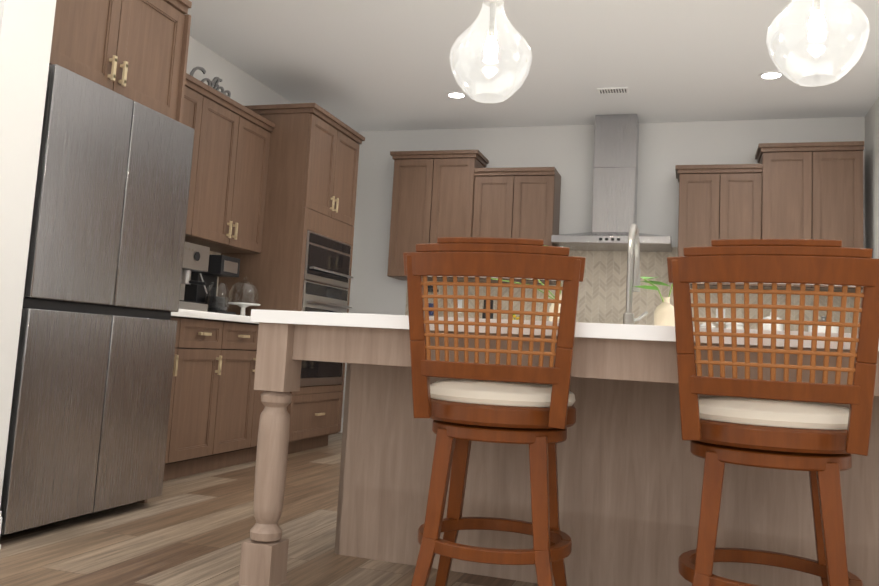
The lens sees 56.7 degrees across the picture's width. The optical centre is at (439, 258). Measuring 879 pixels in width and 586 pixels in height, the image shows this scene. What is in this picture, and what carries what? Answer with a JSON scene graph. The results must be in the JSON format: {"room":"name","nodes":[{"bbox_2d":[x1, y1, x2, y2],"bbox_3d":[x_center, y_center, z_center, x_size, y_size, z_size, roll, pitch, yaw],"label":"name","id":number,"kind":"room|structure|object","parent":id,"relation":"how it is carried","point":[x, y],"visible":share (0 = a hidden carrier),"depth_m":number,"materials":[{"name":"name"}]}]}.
{"room":"kitchen","nodes":[
{"label":"kitchen","id":0,"kind":"room"},
{"bbox_2d":[0,432,537,585],"bbox_3d":[1.871,1.050,1.139,10.080,0.080,10.360,1,-7,17],"label":"floor","id":1,"kind":"structure","parent":0,"point":[192,530],"depth_m":3.07,"materials":[{"name":"brown wood"}]},
{"bbox_2d":[0,64,194,535],"bbox_3d":[-1.773,0.189,3.522,0.875,1.765,0.902,1,-7,17],"label":"refrigerator","id":2,"kind":"object","parent":1,"relation":"on","point":[89,419],"visible":0.88,"depth_m":3.29,"materials":[{"name":"grey metal"}]},
{"bbox_2d":[163,309,264,480],"bbox_3d":[-1.540,0.768,4.765,0.637,0.915,1.679,1,-7,17],"label":"base cabinet","id":3,"kind":"object","parent":1,"relation":"on","point":[217,406],"visible":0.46,"depth_m":4.64,"materials":[{"name":"brown wood"}]},
{"bbox_2d":[179,242,209,311],"bbox_3d":[-1.560,0.090,4.815,0.391,0.440,0.314,1,-7,17],"label":"espresso machine","id":4,"kind":"object","parent":3,"relation":"on","point":[195,257],"visible":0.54,"depth_m":4.79,"materials":[{"name":"silver metal"}]},
{"bbox_2d":[184,255,239,314],"bbox_3d":[-1.470,0.174,5.255,0.264,0.380,0.220,1,-7,17],"label":"coffee maker","id":5,"kind":"object","parent":3,"relation":"on","point":[222,266],"visible":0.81,"depth_m":5.18,"materials":[{"name":"black plastic"}]},
{"bbox_2d":[228,276,260,315],"bbox_3d":[-1.352,0.256,5.500,0.284,0.285,0.265,1,-7,17],"label":"cake stand","id":6,"kind":"object","parent":3,"relation":"on","point":[243,305],"visible":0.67,"depth_m":5.48,"materials":[{"name":"clear glass"}]},
{"bbox_2d":[217,103,364,453],"bbox_3d":[-1.096,0.172,6.046,0.702,2.430,0.920,1,-7,17],"label":"tall cabinet","id":7,"kind":"object","parent":1,"relation":"on","point":[302,261],"visible":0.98,"depth_m":5.72,"materials":[{"name":"brown wood"}]},
{"bbox_2d":[403,237,585,585],"bbox_3d":[0.179,0.514,2.370,0.502,1.082,0.573,1,-7,17],"label":"stool","id":8,"kind":"object","parent":1,"relation":"on","point":[508,402],"visible":1,"depth_m":2.22,"materials":[{"name":"brown wood"}]},
{"bbox_2d":[235,317,878,585],"bbox_3d":[0.619,0.699,2.708,2.219,0.830,1.225,1,-7,17],"label":"kitchen island","id":9,"kind":"object","parent":1,"relation":"on","point":[630,467],"depth_m":2.69,"materials":[{"name":"brown wood"}]},
{"bbox_2d":[251,309,502,328],"bbox_3d":[-0.015,0.257,2.983,0.853,0.040,1.212,1,-7,17],"label":"island countertop","id":10,"kind":"structure","parent":9,"relation":"on","point":[311,316],"depth_m":2.45,"materials":[{"name":"white stone"}]},
{"bbox_2d":[491,245,561,321],"bbox_3d":[0.323,0.099,3.052,0.440,0.324,0.256,1,-7,17],"label":"vase","id":11,"kind":"object","parent":10,"relation":"on","point":[551,309],"visible":0.08,"depth_m":3.04,"materials":[{"name":"beige ceramic"}]},
{"bbox_2d":[503,319,738,336],"bbox_3d":[0.613,0.247,2.592,0.643,0.040,0.872,1,-7,17],"label":"island countertop","id":12,"kind":"structure","parent":9,"relation":"on","point":[668,331],"depth_m":2.19,"materials":[{"name":"white stone"}]},
{"bbox_2d":[623,223,647,324],"bbox_3d":[0.753,0.076,3.096,0.096,0.426,0.292,1,-7,17],"label":"faucet","id":13,"kind":"object","parent":12,"relation":"on","point":[633,275],"visible":0.85,"depth_m":2.99,"materials":[{"name":"grey metal"}]},
{"bbox_2d":[632,277,674,325],"bbox_3d":[0.781,0.154,2.913,0.175,0.232,0.127,1,-7,17],"label":"vase","id":14,"kind":"object","parent":12,"relation":"on","point":[664,313],"visible":0.73,"depth_m":2.90,"materials":[{"name":"beige ceramic"}]},
{"bbox_2d":[739,329,878,352],"bbox_3d":[1.338,0.279,2.521,0.833,0.040,1.212,1,-7,17],"label":"island countertop","id":15,"kind":"structure","parent":9,"relation":"on","point":[753,341],"depth_m":2.05,"materials":[{"name":"white stone"}]},
{"bbox_2d":[667,239,878,585],"bbox_3d":[0.849,0.524,2.129,0.503,1.082,0.570,1,-7,17],"label":"stool","id":16,"kind":"object","parent":1,"relation":"on","point":[773,423],"visible":1,"depth_m":1.98,"materials":[{"name":"brown wood"}]},
{"bbox_3d":[1.318,1.092,6.279,3.655,0.915,0.637,1,-7,17],"label":"base cabinet","id":17,"kind":"object","parent":1,"relation":"on","visible":0},
{"bbox_2d":[428,285,438,316],"bbox_3d":[-0.089,0.419,6.822,0.180,0.390,0.177,1,-7,17],"label":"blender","id":18,"kind":"object","parent":17,"relation":"on","point":[430,290],"visible":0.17,"depth_m":6.78,"materials":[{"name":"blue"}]},
{"bbox_2d":[482,300,493,318],"bbox_3d":[0.395,0.475,6.665,0.092,0.295,0.092,1,-7,17],"label":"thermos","id":19,"kind":"object","parent":17,"relation":"on","point":[484,314],"visible":0.27,"depth_m":6.64,"materials":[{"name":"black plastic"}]},
{"bbox_2d":[700,323,715,327],"bbox_3d":[2.026,0.550,6.153,0.119,0.201,0.119,1,-7,17],"label":"canister","id":20,"kind":"object","parent":17,"relation":"on","point":[704,325],"visible":0.23,"depth_m":6.12,"materials":[{"name":"white ceramic"}]},
{"bbox_2d":[725,322,743,328],"bbox_3d":[2.208,0.541,6.098,0.134,0.226,0.134,1,-7,17],"label":"canister","id":21,"kind":"object","parent":17,"relation":"on","point":[738,325],"visible":0.25,"depth_m":6.06,"materials":[{"name":"white ceramic"}]},
{"bbox_2d":[763,312,782,330],"bbox_3d":[2.457,0.526,6.023,0.168,0.267,0.168,1,-7,17],"label":"canister","id":22,"kind":"object","parent":17,"relation":"on","point":[767,326],"visible":0.12,"depth_m":5.97,"materials":[{"name":"white ceramic"}]},
{"bbox_2d":[808,316,838,332],"bbox_3d":[2.791,0.541,5.918,0.227,0.252,0.227,1,-7,17],"label":"canister","id":23,"kind":"object","parent":17,"relation":"on","point":[834,329],"visible":0.25,"depth_m":5.84,"materials":[{"name":"white ceramic"}]},
{"bbox_2d":[0,0,878,504],"bbox_3d":[1.995,-0.348,1.280,9.980,2.740,10.360,1,-7,17],"label":"wall","id":24,"kind":"structure","parent":0,"point":[26,34],"depth_m":6.56,"materials":[{"name":"white paint"}]},
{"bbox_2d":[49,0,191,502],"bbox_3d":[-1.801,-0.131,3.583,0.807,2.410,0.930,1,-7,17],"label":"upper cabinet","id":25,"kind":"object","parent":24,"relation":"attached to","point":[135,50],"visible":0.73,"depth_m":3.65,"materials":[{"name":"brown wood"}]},
{"bbox_2d":[0,418,342,548],"bbox_3d":[1.991,0.948,1.114,9.560,0.130,10.079,1,-7,17],"label":"baseboard","id":26,"kind":"structure","parent":24,"relation":"attached to","point":[1,511],"depth_m":2.86,"materials":[{"name":"white"}]},
{"bbox_2d":[209,251,220,294],"bbox_3d":[-1.806,0.083,4.935,0.008,0.453,1.679,1,-7,17],"label":"backsplash","id":27,"kind":"structure","parent":24,"relation":"attached to","point":[213,253],"depth_m":5.71,"materials":[{"name":"tile"}]},
{"bbox_2d":[182,73,274,253],"bbox_3d":[-1.600,-0.599,4.959,0.357,0.925,1.679,1,-7,17],"label":"upper cabinet","id":28,"kind":"object","parent":24,"relation":"attached to","point":[228,183],"visible":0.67,"depth_m":5.22,"materials":[{"name":"brown wood"}]},
{"bbox_2d":[190,66,230,97],"bbox_3d":[-1.466,-1.122,5.226,0.012,0.140,0.455,1,-7,17],"label":"script sign","id":29,"kind":"object","parent":28,"relation":"on","point":[212,83],"visible":0.58,"depth_m":5.25,"materials":[{"name":"silver metal"}]},
{"bbox_2d":[458,300,461,312],"bbox_3d":[0.160,0.410,7.049,0.070,0.115,0.005,1,-7,17],"label":"outlet","id":30,"kind":"object","parent":24,"relation":"attached to","point":[459,303],"depth_m":7.04,"materials":[{"name":"white plastic"}]},
{"bbox_2d":[551,114,671,251],"bbox_3d":[1.405,-0.628,6.541,0.900,1.078,0.492,1,-7,17],"label":"range hood","id":31,"kind":"object","parent":24,"relation":"attached to","point":[615,183],"visible":0.96,"depth_m":6.51,"materials":[{"name":"silver metal"}]},
{"bbox_2d":[405,247,861,333],"bbox_3d":[1.458,0.287,6.673,3.657,0.784,0.008,1,-7,17],"label":"backsplash","id":32,"kind":"structure","parent":24,"relation":"attached to","point":[602,293],"depth_m":6.67,"materials":[{"name":"tile"}]},
{"bbox_2d":[716,309,724,323],"bbox_3d":[2.213,0.450,6.411,0.070,0.115,0.005,1,-7,17],"label":"outlet","id":33,"kind":"object","parent":24,"relation":"attached to","point":[716,309],"depth_m":6.41,"materials":[{"name":"white plastic"}]},
{"bbox_2d":[185,0,878,131],"bbox_3d":[2.023,-1.749,1.451,10.080,0.080,10.360,1,-7,17],"label":"ceiling","id":34,"kind":"structure","parent":0,"point":[368,65],"depth_m":5.45,"materials":[{"name":"white paint"}]},
{"bbox_2d":[446,91,466,97],"bbox_3d":[0.131,-1.266,6.295,0.154,0.007,0.154,2,-6,8],"label":"recessed light","id":35,"kind":"object","parent":34,"relation":"in","point":[454,94],"depth_m":6.29,"materials":[{"name":"white"}]},
{"bbox_2d":[449,0,531,102],"bbox_3d":[0.199,-1.097,2.868,0.286,1.094,0.286,1,-7,17],"label":"pendant light","id":36,"kind":"object","parent":34,"relation":"hanging from","point":[491,49],"visible":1,"depth_m":2.81,"materials":[{"name":"clear glass"}]},
{"bbox_2d":[597,87,628,93],"bbox_3d":[1.277,-1.237,5.991,0.220,0.009,0.120,1,-7,17],"label":"ceiling vent","id":37,"kind":"object","parent":34,"relation":"in","point":[615,90],"visible":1,"depth_m":5.95,"materials":[{"name":"white metal"}]},
{"bbox_2d":[759,71,783,78],"bbox_3d":[2.242,-1.240,5.504,0.154,0.007,0.154,6,-7,-27],"label":"recessed light","id":38,"kind":"object","parent":34,"relation":"in","point":[764,75],"depth_m":5.50,"materials":[{"name":"white plastic"}]},
{"bbox_2d":[766,0,869,86],"bbox_3d":[1.171,-1.083,2.525,0.286,1.094,0.286,1,-7,17],"label":"pendant light","id":39,"kind":"object","parent":34,"relation":"hanging from","point":[817,24],"visible":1,"depth_m":2.47,"materials":[{"name":"clear glass"}]}
]}

